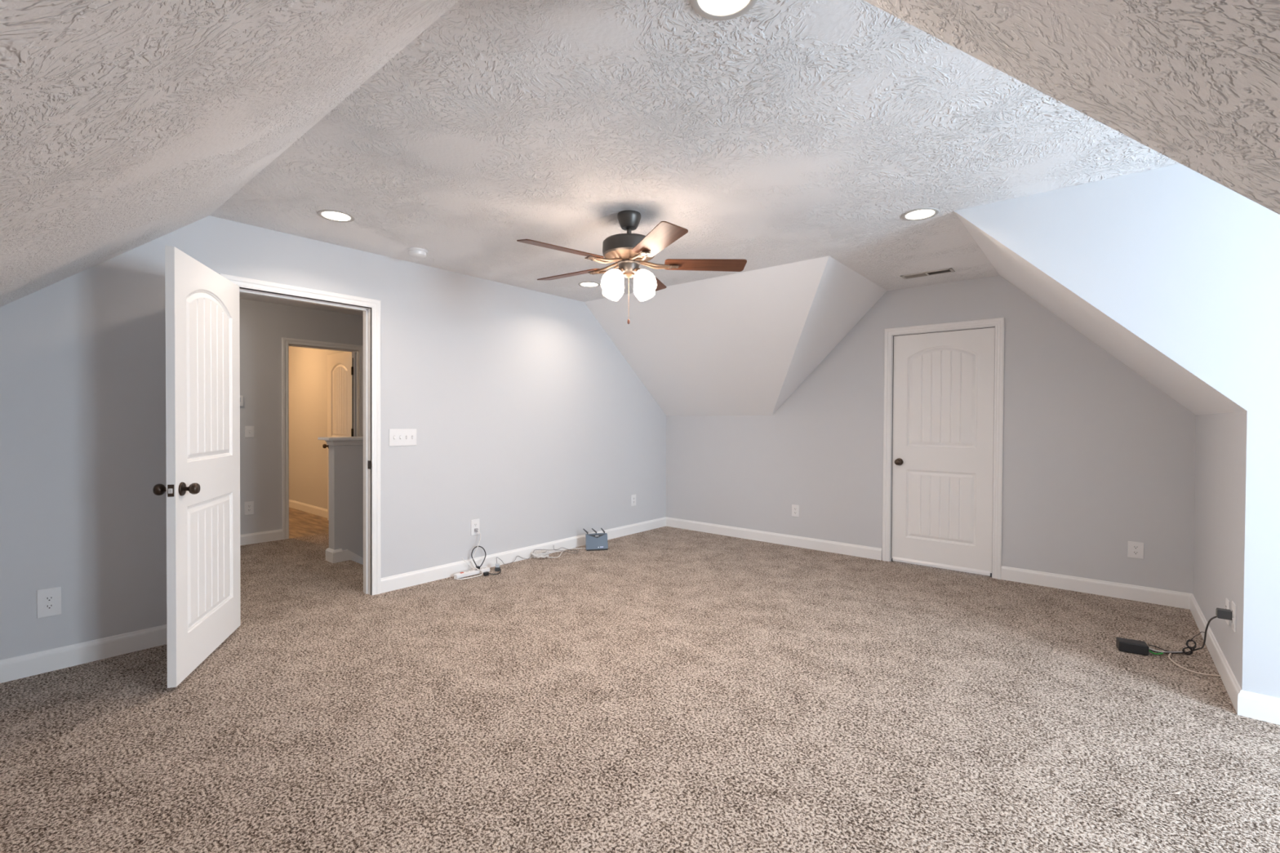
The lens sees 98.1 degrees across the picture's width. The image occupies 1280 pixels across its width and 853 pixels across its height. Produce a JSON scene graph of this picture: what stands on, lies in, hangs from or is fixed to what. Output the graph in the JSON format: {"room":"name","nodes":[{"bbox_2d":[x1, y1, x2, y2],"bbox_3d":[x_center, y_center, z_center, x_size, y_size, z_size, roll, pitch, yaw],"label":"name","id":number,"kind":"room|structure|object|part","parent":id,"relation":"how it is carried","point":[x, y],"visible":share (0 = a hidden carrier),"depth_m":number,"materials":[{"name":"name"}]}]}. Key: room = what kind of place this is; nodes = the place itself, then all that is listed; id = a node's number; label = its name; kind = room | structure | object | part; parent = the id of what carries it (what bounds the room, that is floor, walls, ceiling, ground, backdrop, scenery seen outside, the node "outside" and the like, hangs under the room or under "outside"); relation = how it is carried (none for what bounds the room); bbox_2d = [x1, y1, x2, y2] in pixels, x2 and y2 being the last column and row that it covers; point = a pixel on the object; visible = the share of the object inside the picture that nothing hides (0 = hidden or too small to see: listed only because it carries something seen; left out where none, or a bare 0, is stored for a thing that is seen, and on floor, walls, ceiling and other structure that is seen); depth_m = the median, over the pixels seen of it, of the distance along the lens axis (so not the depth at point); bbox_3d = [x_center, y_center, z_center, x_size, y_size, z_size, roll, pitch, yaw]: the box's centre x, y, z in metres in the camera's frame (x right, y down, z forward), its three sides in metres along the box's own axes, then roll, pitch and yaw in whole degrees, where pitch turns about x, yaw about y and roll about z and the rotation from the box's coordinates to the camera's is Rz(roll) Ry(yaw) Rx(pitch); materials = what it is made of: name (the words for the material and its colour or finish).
{"room":"empty attic room","nodes":[
{"label":"empty attic room","id":0,"kind":"room"},
{"bbox_2d":[0,0,459,306],"bbox_3d":[-1.234,-0.638,1.282,4.491,1.127,1.372,1,1,40],"label":"ceiling","id":1,"kind":"structure","parent":0,"point":[125,125],"depth_m":1.29,"materials":[{"name":"white paint"}]},
{"bbox_2d":[239,298,363,534],"bbox_3d":[-3.118,-0.050,6.513,0.001,2.446,4.600,1,1,40],"label":"wall","id":2,"kind":"structure","parent":0,"point":[263,326],"depth_m":5.68,"materials":[{"name":"white paint"}]},
{"bbox_2d":[240,395,243,406],"bbox_3d":[-3.975,-0.254,5.468,0.023,0.104,0.120,1,1,40],"label":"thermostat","id":3,"kind":"object","parent":2,"relation":"attached to","point":[241,397],"visible":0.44,"depth_m":5.50,"materials":[{"name":"white plastic"}]},
{"bbox_2d":[244,501,253,515],"bbox_3d":[-3.916,0.818,5.569,0.009,0.132,0.080,1,1,40],"label":"wall outlet","id":4,"kind":"object","parent":2,"relation":"attached to","point":[248,506],"visible":1,"depth_m":5.57,"materials":[{"name":"white plastic"}]},
{"bbox_2d":[244,426,254,437],"bbox_3d":[-3.905,0.052,5.563,0.017,0.115,0.078,1,1,40],"label":"light switch","id":5,"kind":"object","parent":2,"relation":"attached to","point":[249,430],"visible":1,"depth_m":5.56,"materials":[{"name":"white plastic"}]},
{"bbox_2d":[240,528,282,545],"bbox_3d":[-4.162,1.129,5.277,0.014,0.107,1.352,1,1,40],"label":"baseboard","id":6,"kind":"structure","parent":2,"relation":"attached to","point":[276,535],"depth_m":5.64,"materials":[{"name":"white paint"}]},
{"bbox_2d":[281,337,363,539],"bbox_3d":[-3.499,0.124,6.141,0.138,2.104,0.839,1,1,40],"label":"trim","id":7,"kind":"structure","parent":2,"relation":"attached to","point":[285,341],"depth_m":5.82,"materials":[{"name":"white paint"}]},
{"bbox_2d":[322,351,355,520],"bbox_3d":[-3.583,0.143,6.591,0.712,2.030,0.105,1,1,40],"label":"door","id":8,"kind":"structure","parent":2,"relation":"in","point":[340,366],"depth_m":6.58,"materials":[{"name":"white paint"}]},
{"bbox_2d":[239,293,363,315],"bbox_3d":[-2.180,-1.259,5.719,2.430,0.001,4.600,1,1,40],"label":"ceiling","id":9,"kind":"structure","parent":0,"point":[242,295],"depth_m":5.75,"materials":[{"name":"white paint"}]},
{"bbox_2d":[288,346,344,509],"bbox_3d":[-4.973,-0.061,6.611,2.730,2.446,1.970,1,1,40],"label":"wall","id":10,"kind":"structure","parent":0,"point":[308,367],"depth_m":7.46,"materials":[{"name":"white paint"}]},
{"bbox_2d":[288,499,327,518],"bbox_3d":[-4.593,1.099,7.577,2.100,0.107,0.014,1,1,40],"label":"baseboard","id":11,"kind":"structure","parent":10,"relation":"attached to","point":[300,506],"depth_m":7.44,"materials":[{"name":"white paint"}]},
{"bbox_2d":[0,215,666,660],"bbox_3d":[-1.543,-0.017,4.423,0.001,2.446,5.784,1,1,40],"label":"wall","id":12,"kind":"structure","parent":0,"point":[531,424],"depth_m":3.83,"materials":[{"name":"white paint"}]},
{"bbox_2d":[36,586,61,618],"bbox_3d":[-2.939,0.876,2.765,0.009,0.139,0.083,1,1,40],"label":"wall outlet","id":13,"kind":"object","parent":12,"relation":"attached to","point":[48,600],"visible":1,"depth_m":2.76,"materials":[{"name":"white plastic"}]},
{"bbox_2d":[44,595,54,601],"bbox_3d":[-2.937,0.856,2.763,0.002,0.028,0.034,1,1,40],"label":"receptacle","id":14,"kind":"object","parent":13,"relation":"attached to","point":[46,597],"depth_m":2.76,"materials":[{"name":"white plastic"}]},
{"bbox_2d":[44,603,54,609],"bbox_3d":[-2.937,0.895,2.764,0.002,0.028,0.034,1,1,40],"label":"receptacle","id":15,"kind":"object","parent":13,"relation":"attached to","point":[46,606],"depth_m":2.76,"materials":[{"name":"white plastic"}]},
{"bbox_2d":[0,624,167,683],"bbox_3d":[-2.948,1.165,2.755,0.014,0.107,1.408,1,1,40],"label":"baseboard","id":16,"kind":"structure","parent":12,"relation":"attached to","point":[12,668],"depth_m":2.84,"materials":[{"name":"white paint"}]},
{"bbox_2d":[152,245,240,688],"bbox_3d":[-2.258,0.185,2.946,0.175,2.030,0.833,0,1,-14],"label":"door","id":17,"kind":"structure","parent":12,"relation":"in","point":[202,489],"depth_m":2.80,"materials":[{"name":"white paint"}]},
{"bbox_3d":[-2.231,0.294,2.593,0.058,0.054,0.054,0,1,-18],"label":"knob","id":18,"kind":"part","parent":17,"relation":"part of","materials":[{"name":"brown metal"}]},
{"bbox_3d":[-2.156,0.295,2.554,0.025,0.056,0.002,0,1,-18],"label":"latch plate","id":19,"kind":"part","parent":17,"relation":"part of","materials":[{"name":"black metal"}]},
{"bbox_3d":[-2.120,0.294,2.630,0.058,0.054,0.054,0,1,-18],"label":"knob","id":20,"kind":"part","parent":17,"relation":"part of","materials":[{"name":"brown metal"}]},
{"bbox_2d":[219,273,381,595],"bbox_3d":[-2.232,0.153,3.696,0.156,2.116,0.947,1,1,40],"label":"trim","id":21,"kind":"structure","parent":12,"relation":"attached to","point":[244,282],"depth_m":3.98,"materials":[{"name":"white paint"}]},
{"bbox_3d":[-1.937,0.274,3.981,0.049,0.060,0.006,1,1,40],"label":"strike plate","id":22,"kind":"part","parent":21,"relation":"part of","materials":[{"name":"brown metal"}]},
{"bbox_2d":[389,428,416,446],"bbox_3d":[-1.769,0.081,4.141,0.017,0.124,0.201,1,1,40],"label":"light switch","id":23,"kind":"object","parent":12,"relation":"attached to","point":[397,437],"visible":1,"depth_m":4.13,"materials":[{"name":"white plastic"}]},
{"bbox_2d":[471,519,479,535],"bbox_3d":[-1.373,0.840,4.635,0.009,0.130,0.080,1,1,40],"label":"wall outlet","id":24,"kind":"object","parent":12,"relation":"attached to","point":[474,523],"visible":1,"depth_m":4.63,"materials":[{"name":"white plastic"}]},
{"bbox_2d":[381,516,666,593],"bbox_3d":[-0.787,1.146,5.336,0.014,0.107,3.425,1,1,40],"label":"baseboard","id":25,"kind":"structure","parent":12,"relation":"attached to","point":[406,580],"depth_m":4.79,"materials":[{"name":"white paint"}]},
{"bbox_2d":[631,494,635,506],"bbox_3d":[-0.070,0.822,6.191,0.009,0.125,0.080,1,1,40],"label":"wall outlet","id":26,"kind":"object","parent":12,"relation":"attached to","point":[633,496],"visible":1,"depth_m":6.18,"materials":[{"name":"white plastic"}]},
{"bbox_2d":[328,444,363,557],"bbox_3d":[-1.681,0.670,6.163,0.120,1.030,3.260,1,1,40],"label":"wall","id":27,"kind":"structure","parent":0,"point":[345,461],"depth_m":4.95,"materials":[{"name":"white paint"}]},
{"bbox_2d":[325,547,342,563],"bbox_3d":[-1.716,1.129,6.130,0.160,0.112,3.200,1,1,40],"label":"baseboard","id":28,"kind":"structure","parent":27,"relation":"attached to","point":[332,556],"depth_m":4.89,"materials":[{"name":"white paint"}]},
{"bbox_2d":[317,436,363,445],"bbox_3d":[-1.700,0.122,6.139,0.250,0.070,3.335,1,1,40],"label":"trim","id":29,"kind":"structure","parent":27,"relation":"on","point":[332,441],"depth_m":4.92,"materials":[{"name":"white paint"}]},
{"bbox_2d":[342,549,363,564],"bbox_3d":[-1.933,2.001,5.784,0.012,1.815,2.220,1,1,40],"label":"trim","id":30,"kind":"structure","parent":27,"relation":"attached to","point":[347,554],"depth_m":4.98,"materials":[{"name":"white paint"}]},
{"bbox_2d":[0,506,1279,852],"bbox_3d":[-0.860,1.277,3.860,12.600,0.120,5.984,1,1,40],"label":"floor","id":31,"kind":"structure","parent":0,"point":[664,689],"depth_m":2.33,"materials":[{"name":"carpet"}]},
{"bbox_2d":[453,528,483,579],"bbox_3d":[-1.352,1.027,4.483,0.146,0.353,0.296,1,1,19],"label":"cable","id":32,"kind":"object","parent":31,"relation":"on","point":[476,530],"visible":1,"depth_m":4.53,"materials":[{"name":"white plastic"}]},
{"bbox_2d":[453,567,489,578],"bbox_3d":[-1.361,1.184,4.510,0.052,0.036,0.300,1,1,43],"label":"power strip","id":33,"kind":"object","parent":31,"relation":"on","point":[472,572],"visible":1,"depth_m":4.48,"materials":[{"name":"white plastic"}]},
{"bbox_2d":[471,546,486,569],"bbox_3d":[-1.319,1.079,4.588,0.066,0.180,0.144,1,1,40],"label":"cable","id":34,"kind":"object","parent":33,"relation":"on","point":[477,566],"visible":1,"depth_m":4.57,"materials":[{"name":"grey plastic"}]},
{"bbox_2d":[483,568,501,576],"bbox_3d":[-1.195,1.189,4.542,0.071,0.032,0.174,1,1,31],"label":"cable","id":35,"kind":"object","parent":31,"relation":"on","point":[486,573],"visible":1,"depth_m":4.50,"materials":[{"name":"grey plastic"}]},
{"bbox_2d":[494,563,500,571],"bbox_3d":[-1.188,1.174,4.635,0.040,0.061,0.032,0,1,0],"label":"power adapter","id":36,"kind":"object","parent":31,"relation":"on","point":[497,567],"visible":1,"depth_m":4.62,"materials":[{"name":"grey plastic"}]},
{"bbox_2d":[496,547,577,564],"bbox_3d":[-0.934,1.150,5.026,0.124,0.099,0.934,1,1,40],"label":"cable","id":37,"kind":"object","parent":31,"relation":"on","point":[560,548],"visible":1,"depth_m":5.05,"materials":[{"name":"grey plastic"}]},
{"bbox_2d":[531,549,549,558],"bbox_3d":[-0.910,1.158,5.077,0.116,0.074,0.173,1,1,40],"label":"cable coil","id":38,"kind":"object","parent":31,"relation":"on","point":[543,553],"visible":1,"depth_m":5.05,"materials":[{"name":"white"}]},
{"bbox_2d":[546,547,585,557],"bbox_3d":[-0.679,1.191,5.288,0.163,0.015,0.554,1,1,40],"label":"cable","id":39,"kind":"object","parent":31,"relation":"on","point":[575,548],"visible":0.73,"depth_m":5.34,"materials":[{"name":"white plastic"}]},
{"bbox_2d":[582,528,608,551],"bbox_3d":[-0.433,1.098,5.412,0.236,0.205,0.083,0,1,-14],"label":"router","id":40,"kind":"object","parent":31,"relation":"on","point":[595,541],"visible":1,"depth_m":5.40,"materials":[{"name":"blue plastic"}]},
{"bbox_3d":[-0.420,1.067,5.407,0.180,0.034,0.015,0,1,-14],"label":"panel","id":41,"kind":"part","parent":40,"relation":"part of","materials":[{"name":"grey plastic"}]},
{"bbox_2d":[1115,637,1149,655],"bbox_3d":[2.723,1.216,3.074,0.126,0.054,0.080,1,1,31],"label":"power adapter","id":42,"kind":"object","parent":31,"relation":"on","point":[1135,646],"visible":1,"depth_m":3.05,"materials":[{"name":"grey plastic"}]},
{"bbox_2d":[1148,649,1163,654],"bbox_3d":[2.809,1.229,3.025,0.080,0.025,0.014,0,1,-3],"label":"cable","id":43,"kind":"object","parent":31,"relation":"on","point":[1149,651],"visible":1,"depth_m":3.02,"materials":[{"name":"green plastic"}]},
{"bbox_2d":[1147,644,1169,651],"bbox_3d":[2.883,1.221,3.058,0.160,0.035,0.014,0,1,8],"label":"cable","id":44,"kind":"object","parent":31,"relation":"on","point":[1148,645],"visible":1,"depth_m":3.06,"materials":[{"name":"grey plastic"}]},
{"bbox_2d":[1149,647,1182,652],"bbox_3d":[2.885,1.225,3.044,0.206,0.033,0.011,0,1,-2],"label":"cable","id":45,"kind":"object","parent":31,"relation":"on","point":[1149,647],"visible":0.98,"depth_m":3.04,"materials":[{"name":"white plastic"}]},
{"bbox_2d":[1182,639,1196,655],"bbox_3d":[2.989,1.203,3.024,0.056,0.087,0.018,1,1,35],"label":"bundle","id":46,"kind":"object","parent":31,"relation":"on","point":[1193,647],"visible":1,"depth_m":3.02,"materials":[{"name":"grey plastic"}]},
{"bbox_2d":[1168,653,1220,676],"bbox_3d":[2.842,1.240,2.900,0.106,0.010,0.275,0,1,2],"label":"cable","id":47,"kind":"object","parent":31,"relation":"on","point":[1170,654],"visible":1,"depth_m":2.82,"materials":[{"name":"beige plastic"}]},
{"bbox_2d":[209,0,1178,302],"bbox_3d":[1.626,-1.202,2.656,7.100,0.001,4.412,1,1,40],"label":"ceiling","id":48,"kind":"structure","parent":0,"point":[778,132],"depth_m":2.40,"materials":[{"name":"white paint"}]},
{"bbox_2d":[317,209,355,222],"bbox_3d":[-1.769,-1.224,3.236,0.192,0.006,0.192,1,1,40],"label":"recessed light","id":49,"kind":"object","parent":48,"relation":"in","point":[331,215],"visible":1,"depth_m":3.23,"materials":[{"name":"silver metal"}]},
{"bbox_2d":[407,247,427,258],"bbox_3d":[-1.557,-1.211,3.893,0.132,0.045,0.132,1,1,40],"label":"smoke detector","id":50,"kind":"object","parent":48,"relation":"attached to","point":[415,252],"visible":1,"depth_m":3.85,"materials":[{"name":"white plastic"}]},
{"bbox_2d":[577,281,599,287],"bbox_3d":[-0.442,-1.236,4.843,0.192,0.006,0.192,1,1,40],"label":"recessed light","id":51,"kind":"object","parent":48,"relation":"in","point":[585,284],"visible":1,"depth_m":4.84,"materials":[{"name":"silver metal"}]},
{"bbox_2d":[516,209,746,324],"bbox_3d":[-0.099,-0.905,3.202,1.281,0.626,1.302,1,1,40],"label":"ceiling fan","id":52,"kind":"object","parent":48,"relation":"hanging from","point":[628,251],"visible":1,"depth_m":3.12,"materials":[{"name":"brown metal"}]},
{"bbox_3d":[-0.409,-0.933,2.923,0.467,0.006,0.140,0,13,-38],"label":"blade","id":53,"kind":"part","parent":52,"relation":"part of","materials":[{"name":"brown wood"}]},
{"bbox_3d":[-0.427,-0.939,3.438,0.467,0.006,0.140,1,13,34],"label":"blade","id":54,"kind":"part","parent":52,"relation":"part of","materials":[{"name":"brown wood"}]},
{"bbox_3d":[-0.153,-0.810,3.102,0.124,0.142,0.136,1,1,40],"label":"lamp shade","id":55,"kind":"part","parent":52,"relation":"part of","materials":[{"name":"white glass"}]},
{"bbox_3d":[-0.157,-0.812,3.284,0.136,0.142,0.124,1,1,40],"label":"lamp shade","id":56,"kind":"part","parent":52,"relation":"part of","materials":[{"name":"white glass"}]},
{"bbox_3d":[-0.064,-0.964,3.193,0.280,0.028,0.280,1,1,40],"label":"motor","id":57,"kind":"part","parent":52,"relation":"part of","materials":[{"name":"brown metal"}]},
{"bbox_3d":[0.025,-0.811,3.287,0.124,0.142,0.136,1,1,40],"label":"lamp shade","id":58,"kind":"part","parent":52,"relation":"part of","materials":[{"name":"white glass"}]},
{"bbox_3d":[0.029,-0.809,3.105,0.136,0.142,0.124,1,1,40],"label":"lamp shade","id":59,"kind":"part","parent":52,"relation":"part of","materials":[{"name":"white glass"}]},
{"bbox_3d":[0.057,-0.939,3.615,0.140,0.006,0.467,-12,-3,16],"label":"blade","id":60,"kind":"part","parent":52,"relation":"part of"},
{"bbox_3d":[0.087,-0.929,2.781,0.140,0.006,0.467,13,-4,-20],"label":"blade","id":61,"kind":"part","parent":52,"relation":"part of","materials":[{"name":"brown wood"}]},
{"bbox_3d":[0.374,-0.932,3.209,0.467,0.006,0.140,0,-11,-2],"label":"blade","id":62,"kind":"part","parent":52,"relation":"part of","materials":[{"name":"brown wood"}]},
{"bbox_2d":[689,0,757,20],"bbox_3d":[0.234,-1.194,1.539,0.192,0.006,0.192,1,1,40],"label":"recessed light","id":63,"kind":"object","parent":48,"relation":"in","point":[714,10],"visible":1,"depth_m":1.58,"materials":[{"name":"silver metal"}]},
{"bbox_2d":[901,207,938,220],"bbox_3d":[1.592,-1.206,3.161,0.192,0.006,0.192,1,1,40],"label":"recessed light","id":64,"kind":"object","parent":48,"relation":"in","point":[919,214],"visible":1,"depth_m":3.16,"materials":[{"name":"silver metal"}]},
{"bbox_2d":[900,267,955,279],"bbox_3d":[2.288,-1.216,4.428,0.370,0.007,0.124,1,1,40],"label":"ceiling vent","id":65,"kind":"object","parent":48,"relation":"in","point":[950,269],"visible":1,"depth_m":4.42,"materials":[{"name":"white metal"}]},
{"bbox_2d":[584,256,828,415],"bbox_3d":[0.833,-0.674,5.306,2.495,1.127,1.372,1,1,40],"label":"ceiling","id":66,"kind":"structure","parent":0,"point":[726,344],"depth_m":5.25,"materials":[{"name":"white paint"}]},
{"bbox_2d":[772,256,886,414],"bbox_3d":[1.359,-0.666,4.866,1.124,1.127,1.372,1,1,40],"label":"ceiling","id":67,"kind":"structure","parent":0,"point":[843,296],"depth_m":4.85,"materials":[{"name":"white paint"}]},
{"bbox_2d":[665,275,1195,593],"bbox_3d":[2.035,-0.007,5.199,4.491,2.446,0.001,1,1,40],"label":"wall","id":68,"kind":"structure","parent":0,"point":[1098,459],"depth_m":4.41,"materials":[{"name":"white paint"}]},
{"bbox_2d":[666,516,881,560],"bbox_3d":[1.251,1.151,5.854,2.475,0.107,0.014,1,1,40],"label":"baseboard","id":69,"kind":"structure","parent":68,"relation":"attached to","point":[861,551],"depth_m":5.69,"materials":[{"name":"white paint"}]},
{"bbox_2d":[791,504,799,517],"bbox_3d":[1.564,0.850,5.594,0.078,0.122,0.009,1,1,40],"label":"wall outlet","id":70,"kind":"object","parent":68,"relation":"attached to","point":[795,508],"visible":1,"depth_m":5.59,"materials":[{"name":"white plastic"}]},
{"bbox_2d":[890,326,995,577],"bbox_3d":[2.566,0.205,4.756,0.781,2.034,0.110,1,1,40],"label":"door","id":71,"kind":"structure","parent":68,"relation":"in","point":[943,394],"depth_m":4.75,"materials":[{"name":"white paint"}]},
{"bbox_3d":[2.297,0.316,4.947,0.054,0.054,0.058,1,1,40],"label":"knob","id":72,"kind":"part","parent":71,"relation":"part of","materials":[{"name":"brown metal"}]},
{"bbox_2d":[882,317,1004,579],"bbox_3d":[2.598,0.172,4.795,0.911,2.102,0.138,1,1,40],"label":"trim","id":73,"kind":"structure","parent":68,"relation":"attached to","point":[998,322],"depth_m":4.54,"materials":[{"name":"white paint"}]},
{"bbox_2d":[1127,541,1143,559],"bbox_3d":[3.526,0.878,3.952,0.085,0.115,0.009,1,1,40],"label":"wall outlet","id":74,"kind":"object","parent":68,"relation":"attached to","point":[1135,549],"visible":1,"depth_m":3.95,"materials":[{"name":"white plastic"}]},
{"bbox_2d":[1132,545,1138,549],"bbox_3d":[3.524,0.859,3.950,0.034,0.028,0.002,1,1,40],"label":"receptacle","id":75,"kind":"object","parent":74,"relation":"attached to","point":[1134,547],"depth_m":3.95,"materials":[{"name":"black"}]},
{"bbox_2d":[1132,551,1138,555],"bbox_3d":[3.524,0.898,3.950,0.034,0.028,0.002,1,1,40],"label":"receptacle","id":76,"kind":"object","parent":74,"relation":"attached to","point":[1134,553],"depth_m":3.95,"materials":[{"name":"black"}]},
{"bbox_2d":[1000,565,1279,724],"bbox_3d":[3.757,1.202,2.601,3.705,0.107,1.786,1,1,40],"label":"baseboard","id":77,"kind":"structure","parent":68,"relation":"attached to","point":[1118,590],"depth_m":3.81,"materials":[{"name":"white paint"}]},
{"bbox_2d":[863,0,1279,214],"bbox_3d":[0.182,-0.619,0.358,1.133,1.127,1.773,1,1,40],"label":"ceiling","id":78,"kind":"structure","parent":0,"point":[1196,83],"depth_m":0.79,"materials":[{"name":"white paint"}]},
{"bbox_2d":[954,211,1246,414],"bbox_3d":[2.757,-0.642,3.434,1.133,1.127,1.772,1,1,40],"label":"ceiling","id":79,"kind":"structure","parent":0,"point":[1170,377],"depth_m":3.21,"materials":[{"name":"white paint"}]},
{"bbox_2d":[953,163,1279,698],"bbox_3d":[3.185,0.038,1.925,3.742,2.446,0.001,1,1,40],"label":"wall","id":80,"kind":"structure","parent":0,"point":[1185,262],"depth_m":2.49,"materials":[{"name":"white paint"}]},
{"bbox_2d":[1192,410,1247,690],"bbox_3d":[3.185,0.587,3.085,0.001,1.319,1.772,1,1,40],"label":"wall","id":81,"kind":"structure","parent":0,"point":[1220,438],"depth_m":2.88,"materials":[{"name":"white paint"}]},
{"bbox_2d":[1225,598,1230,625],"bbox_3d":[2.850,0.898,2.697,0.009,0.115,0.073,1,1,40],"label":"wall outlet","id":82,"kind":"object","parent":81,"relation":"attached to","point":[1227,602],"visible":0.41,"depth_m":2.68,"materials":[{"name":"white plastic"}]},
{"bbox_2d":[1231,600,1236,632],"bbox_3d":[2.744,0.879,2.571,0.009,0.125,0.080,1,1,40],"label":"wall outlet","id":83,"kind":"object","parent":81,"relation":"attached to","point":[1233,605],"visible":0.98,"depth_m":2.55,"materials":[{"name":"white plastic"}]},
{"bbox_2d":[1215,608,1231,620],"bbox_3d":[2.736,0.878,2.604,0.049,0.040,0.044,1,1,40],"label":"adapter","id":84,"kind":"object","parent":83,"relation":"attached to","point":[1225,614],"visible":1,"depth_m":2.59,"materials":[{"name":"grey plastic"}]},
{"bbox_2d":[1150,616,1217,653],"bbox_3d":[2.800,1.064,2.879,0.230,0.357,0.517,1,1,40],"label":"cable","id":85,"kind":"object","parent":84,"relation":"hanging from","point":[1214,617],"visible":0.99,"depth_m":2.92,"materials":[{"name":"grey plastic"}]}
]}

